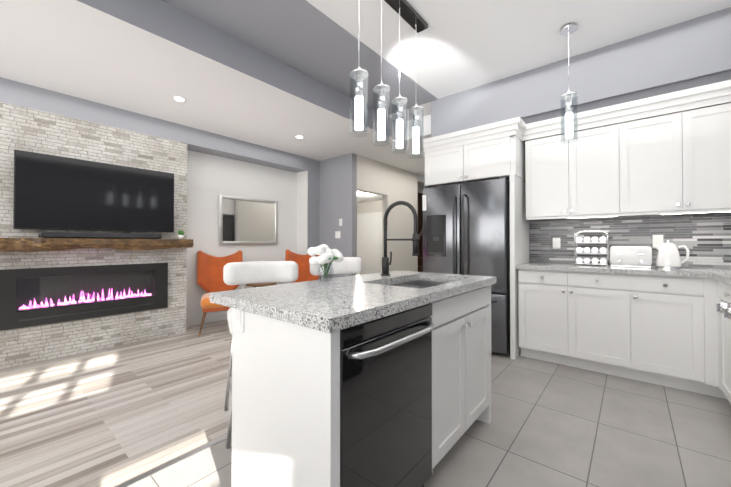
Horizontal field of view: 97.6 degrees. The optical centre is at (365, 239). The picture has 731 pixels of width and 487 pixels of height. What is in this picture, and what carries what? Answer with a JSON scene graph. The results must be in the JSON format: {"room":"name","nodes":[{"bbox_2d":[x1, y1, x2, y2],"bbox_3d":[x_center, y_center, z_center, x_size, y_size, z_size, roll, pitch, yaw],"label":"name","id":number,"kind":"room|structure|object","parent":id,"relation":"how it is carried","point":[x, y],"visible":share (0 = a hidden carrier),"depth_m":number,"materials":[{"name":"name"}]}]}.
{"room":"kitchen","nodes":[
{"label":"kitchen","id":0,"kind":"room"},
{"bbox_2d":[0,319,231,486],"bbox_3d":[-1.788,1.232,5.177,5.750,0.100,11.120,0,-1,40],"label":"floor","id":1,"kind":"structure","parent":0,"point":[113,416],"depth_m":2.17,"materials":[{"name":"beige wood"}]},
{"bbox_2d":[116,434,231,486],"bbox_3d":[-1.012,1.144,1.618,0.040,0.004,6.600,0,-1,40],"label":"trim","id":2,"kind":"structure","parent":1,"relation":"on","point":[130,482],"depth_m":1.63,"materials":[{"name":"silver metal"}]},
{"bbox_2d":[197,250,242,335],"bbox_3d":[-1.922,0.664,4.263,0.801,1.024,0.739,0,-1,40],"label":"chair","id":3,"kind":"object","parent":1,"relation":"on","point":[210,273],"visible":0.65,"depth_m":4.42,"materials":[{"name":"fabric"}]},
{"bbox_2d":[223,261,297,448],"bbox_3d":[-0.650,0.651,2.070,0.491,1.001,0.473,0,-1,-25],"label":"stool","id":4,"kind":"object","parent":1,"relation":"on","point":[243,273],"visible":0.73,"depth_m":2.16,"materials":[{"name":"white fabric"}]},
{"bbox_2d":[246,282,276,286],"bbox_3d":[-1.566,0.914,4.813,0.440,0.532,0.440,0,-1,40],"label":"side table","id":5,"kind":"object","parent":1,"relation":"on","point":[262,284],"visible":0.44,"depth_m":4.66,"materials":[{"name":"brown wood"}]},
{"bbox_2d":[285,249,320,282],"bbox_3d":[-0.973,0.671,5.019,0.811,1.024,0.799,0,-1,40],"label":"chair","id":6,"kind":"object","parent":1,"relation":"on","point":[303,263],"visible":0.27,"depth_m":5.28,"materials":[{"name":"fabric"}]},
{"bbox_2d":[310,257,361,278],"bbox_3d":[-0.191,0.658,2.701,0.491,1.001,0.474,0,-1,-28],"label":"stool","id":7,"kind":"object","parent":1,"relation":"on","point":[349,265],"visible":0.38,"depth_m":2.86,"materials":[{"name":"white fabric"}]},
{"bbox_2d":[418,193,422,271],"bbox_3d":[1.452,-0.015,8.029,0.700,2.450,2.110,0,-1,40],"label":"door","id":8,"kind":"structure","parent":1,"relation":"on","point":[420,233],"depth_m":8.39,"materials":[{"name":"brown wood"}]},
{"bbox_2d":[0,77,319,318],"bbox_3d":[-3.066,-0.276,3.406,0.410,2.880,6.740,0,-1,40],"label":"wall","id":9,"kind":"structure","parent":0,"point":[217,165],"depth_m":4.60,"materials":[{"name":"white paint"}]},
{"bbox_2d":[0,102,186,369],"bbox_3d":[-3.416,-0.036,2.888,0.290,2.390,3.260,0,-1,40],"label":"stone wall","id":10,"kind":"structure","parent":9,"relation":"attached to","point":[29,130],"depth_m":3.31,"materials":[{"name":"beige stone"}]},
{"bbox_2d":[0,263,167,330],"bbox_3d":[-2.877,0.544,3.377,0.145,0.540,1.370,0,-1,40],"label":"fireplace","id":11,"kind":"object","parent":10,"relation":"attached to","point":[29,297],"visible":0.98,"depth_m":3.27,"materials":[{"name":"black"}]},
{"bbox_2d":[13,150,173,231],"bbox_3d":[-2.763,-0.449,3.396,0.065,0.715,1.310,0,-1,40],"label":"tv","id":12,"kind":"object","parent":10,"relation":"attached to","point":[52,192],"visible":0.98,"depth_m":3.26,"materials":[{"name":"black"}]},
{"bbox_2d":[0,238,192,251],"bbox_3d":[-3.126,0.049,2.845,0.208,0.125,2.965,0,-1,40],"label":"mantel shelf","id":13,"kind":"object","parent":10,"relation":"attached to","point":[28,244],"visible":1,"depth_m":3.18,"materials":[{"name":"brown wood"}]},
{"bbox_2d":[38,231,161,238],"bbox_3d":[-2.724,-0.041,3.366,0.083,0.061,1.008,0,-1,40],"label":"soundbar","id":14,"kind":"object","parent":13,"relation":"on","point":[88,235],"visible":1,"depth_m":3.26,"materials":[{"name":"black plastic"}]},
{"bbox_2d":[178,230,183,238],"bbox_3d":[-2.257,-0.058,3.914,0.083,0.107,0.068,0,-1,40],"label":"plant pot","id":15,"kind":"object","parent":13,"relation":"on","point":[181,235],"visible":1,"depth_m":3.89,"materials":[{"name":"white ceramic"}]},
{"bbox_2d":[186,312,226,326],"bbox_3d":[-1.853,1.130,4.971,0.014,0.100,1.950,0,-1,40],"label":"baseboard","id":16,"kind":"structure","parent":9,"relation":"attached to","point":[208,319],"depth_m":4.50,"materials":[{"name":"white wood"}]},
{"bbox_2d":[219,195,277,244],"bbox_3d":[-1.807,-0.285,5.025,0.030,0.730,1.000,0,-1,40],"label":"mirror","id":17,"kind":"object","parent":9,"relation":"attached to","point":[246,221],"visible":0.98,"depth_m":4.99,"materials":[{"name":"silver metal"}]},
{"bbox_2d":[0,0,430,178],"bbox_3d":[-1.019,-1.635,3.980,2.840,0.390,10.220,0,-1,40],"label":"ceiling","id":18,"kind":"structure","parent":0,"point":[151,58],"depth_m":2.90,"materials":[{"name":"white paint"}]},
{"bbox_2d":[172,96,186,101],"bbox_3d":[-1.915,-1.445,3.292,0.129,0.004,0.129,0,-1,31],"label":"recessed light","id":19,"kind":"object","parent":18,"relation":"in","point":[179,99],"depth_m":3.29,"materials":[{"name":"white"}]},
{"bbox_2d":[319,153,356,279],"bbox_3d":[-0.645,-0.253,5.697,1.200,2.880,0.120,0,-1,40],"label":"wall","id":20,"kind":"structure","parent":0,"point":[338,187],"depth_m":5.45,"materials":[{"name":"grey paint"}]},
{"bbox_2d":[335,231,339,237],"bbox_3d":[-0.475,-0.083,5.470,0.120,0.120,0.008,0,-1,40],"label":"switch plate","id":21,"kind":"object","parent":20,"relation":"attached to","point":[337,234],"depth_m":5.47,"materials":[{"name":"white plastic"}]},
{"bbox_2d":[357,200,382,256],"bbox_3d":[1.057,-0.072,9.861,3.910,2.600,0.100,0,-1,40],"label":"wall","id":22,"kind":"structure","parent":0,"point":[369,207],"depth_m":10.53,"materials":[{"name":"white paint"}]},
{"bbox_2d":[357,212,381,274],"bbox_3d":[0.112,0.175,10.560,1.080,2.120,0.030,0,-1,40],"label":"door","id":23,"kind":"structure","parent":22,"relation":"attached to","point":[369,239],"depth_m":10.52,"materials":[{"name":"white wood"}]},
{"bbox_2d":[357,155,417,271],"bbox_3d":[0.441,-0.249,6.159,0.120,2.880,1.980,0,-1,40],"label":"wall","id":24,"kind":"structure","parent":0,"point":[390,184],"depth_m":6.24,"materials":[{"name":"white paint"}]},
{"bbox_2d":[357,177,425,202],"bbox_3d":[-0.372,-1.337,8.343,3.910,0.100,4.280,0,-1,40],"label":"ceiling","id":25,"kind":"structure","parent":0,"point":[364,197],"depth_m":9.27,"materials":[{"name":"white paint"}]},
{"bbox_2d":[129,352,730,486],"bbox_3d":[0.182,1.187,0.689,3.020,0.100,6.740,0,-1,40],"label":"floor","id":26,"kind":"structure","parent":0,"point":[551,424],"depth_m":1.83,"materials":[{"name":"grey tile"}]},
{"bbox_2d":[232,273,495,486],"bbox_3d":[0.145,0.709,1.651,0.638,0.875,1.415,0,-1,40],"label":"kitchen island","id":27,"kind":"object","parent":26,"relation":"on","point":[382,378],"depth_m":1.19,"materials":[{"name":"white wood"}]},
{"bbox_2d":[209,278,440,332],"bbox_3d":[-0.165,0.249,1.406,0.740,0.040,0.695,0,-1,40],"label":"island countertop","id":28,"kind":"structure","parent":27,"relation":"on","point":[319,305],"depth_m":1.21,"materials":[{"name":"grey stone"}]},
{"bbox_2d":[307,244,343,281],"bbox_3d":[-0.224,0.128,1.780,0.159,0.208,0.203,0,-1,40],"label":"vase","id":29,"kind":"object","parent":28,"relation":"on","point":[326,253],"visible":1,"depth_m":1.74,"materials":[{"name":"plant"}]},
{"bbox_2d":[422,175,528,358],"bbox_3d":[1.213,0.269,3.599,0.995,1.794,0.691,0,-1,40],"label":"fridge","id":30,"kind":"object","parent":26,"relation":"on","point":[479,228],"visible":0.75,"depth_m":3.27,"materials":[{"name":"grey metal"}]},
{"bbox_2d":[518,270,643,381],"bbox_3d":[2.013,0.723,3.044,0.908,0.876,0.515,0,-1,40],"label":"base cabinet","id":31,"kind":"object","parent":26,"relation":"on","point":[592,322],"depth_m":2.80,"materials":[{"name":"white wood"}]},
{"bbox_2d":[516,262,730,277],"bbox_3d":[2.394,0.262,2.712,1.944,0.040,0.545,0,-1,40],"label":"countertop","id":32,"kind":"structure","parent":31,"relation":"on","point":[578,268],"depth_m":2.67,"materials":[{"name":"grey stone"}]},
{"bbox_2d":[574,231,608,265],"bbox_3d":[2.144,0.082,3.035,0.260,0.325,0.130,0,-1,40],"label":"spice rack","id":33,"kind":"object","parent":32,"relation":"on","point":[602,250],"visible":1,"depth_m":3.00,"materials":[{"name":"silver metal"}]},
{"bbox_2d":[610,246,651,267],"bbox_3d":[2.358,0.149,2.849,0.285,0.187,0.212,0,-1,40],"label":"toaster","id":34,"kind":"object","parent":32,"relation":"on","point":[632,256],"visible":1,"depth_m":2.77,"materials":[{"name":"white metal"}]},
{"bbox_2d":[653,240,689,268],"bbox_3d":[2.564,0.123,2.686,0.223,0.235,0.162,0,-1,40],"label":"kettle","id":35,"kind":"object","parent":32,"relation":"on","point":[668,255],"visible":1,"depth_m":2.65,"materials":[{"name":"white ceramic"}]},
{"bbox_2d":[644,274,691,391],"bbox_3d":[2.452,0.719,2.679,0.473,0.876,0.515,0,-1,40],"label":"base cabinet","id":36,"kind":"object","parent":26,"relation":"on","point":[671,328],"depth_m":2.46,"materials":[{"name":"white wood"}]},
{"bbox_2d":[704,278,730,403],"bbox_3d":[2.508,0.711,1.849,0.671,0.876,0.730,0,-1,40],"label":"base cabinet","id":37,"kind":"object","parent":26,"relation":"on","point":[717,328],"depth_m":2.29,"materials":[{"name":"white wood"}]},
{"bbox_2d":[712,274,730,281],"bbox_3d":[2.336,0.251,1.615,0.630,0.040,1.215,0,-1,40],"label":"countertop","id":38,"kind":"structure","parent":37,"relation":"on","point":[723,277],"depth_m":2.09,"materials":[{"name":"grey stone"}]},
{"bbox_2d":[716,302,730,318],"bbox_3d":[1.629,0.658,0.895,0.793,0.962,0.760,0,-1,40],"label":"range","id":39,"kind":"object","parent":26,"relation":"on","point":[723,307],"visible":1,"depth_m":1.35,"materials":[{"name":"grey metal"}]},
{"bbox_2d":[306,0,730,121],"bbox_3d":[-0.114,-1.800,0.965,3.790,0.120,6.740,0,-1,40],"label":"ceiling","id":40,"kind":"structure","parent":0,"point":[456,46],"depth_m":2.64,"materials":[{"name":"white paint"}]},
{"bbox_2d":[162,0,437,115],"bbox_3d":[-1.420,-1.730,1.739,0.790,0.006,6.260,0,-1,40],"label":"ceiling beam","id":41,"kind":"structure","parent":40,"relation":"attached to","point":[305,37],"depth_m":2.77,"materials":[{"name":"grey paint"}]},
{"bbox_2d":[350,0,427,157],"bbox_3d":[0.107,-1.183,2.154,0.116,1.090,1.120,0,-1,40],"label":"linear pendant light","id":42,"kind":"object","parent":40,"relation":"hanging from","point":[410,16],"visible":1,"depth_m":2.27,"materials":[{"name":"black"}]},
{"bbox_2d":[560,22,577,141],"bbox_3d":[1.650,-1.259,2.595,0.120,0.930,0.120,0,-1,40],"label":"pendant light","id":43,"kind":"object","parent":40,"relation":"hanging from","point":[568,29],"visible":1,"depth_m":2.57,"materials":[{"name":"glass"}]},
{"bbox_2d":[431,7,730,136],"bbox_3d":[2.069,-1.449,3.139,2.980,0.540,0.360,0,-1,40],"label":"wall","id":44,"kind":"structure","parent":0,"point":[692,53],"depth_m":2.84,"materials":[{"name":"grey paint"}]},
{"bbox_2d":[529,220,715,268],"bbox_3d":[2.268,-0.277,3.274,3.100,2.880,0.120,0,-1,40],"label":"wall","id":45,"kind":"structure","parent":0,"point":[571,263],"depth_m":3.56,"materials":[{"name":"grey paint"}]},
{"bbox_2d":[422,117,521,186],"bbox_3d":[1.257,-0.901,3.661,0.997,0.534,0.577,0,-1,40],"label":"upper cabinet","id":46,"kind":"object","parent":45,"relation":"attached to","point":[488,151],"depth_m":3.38,"materials":[{"name":"white wood"}]},
{"bbox_2d":[522,102,629,219],"bbox_3d":[2.065,-0.698,3.158,0.820,0.949,0.315,0,-1,40],"label":"upper cabinet","id":47,"kind":"object","parent":45,"relation":"attached to","point":[588,175],"depth_m":3.00,"materials":[{"name":"white wood"}]},
{"bbox_2d":[530,212,730,268],"bbox_3d":[2.571,0.008,2.927,1.945,0.469,0.016,0,-1,40],"label":"tile backsplash","id":48,"kind":"structure","parent":45,"relation":"attached to","point":[705,238],"depth_m":2.94,"materials":[{"name":"tile"}]},
{"bbox_2d":[630,80,730,215],"bbox_3d":[2.638,-0.703,2.681,0.910,0.949,0.315,0,-1,40],"label":"upper cabinet","id":49,"kind":"object","parent":45,"relation":"attached to","point":[666,154],"depth_m":2.56,"materials":[{"name":"white wood"}]}
]}

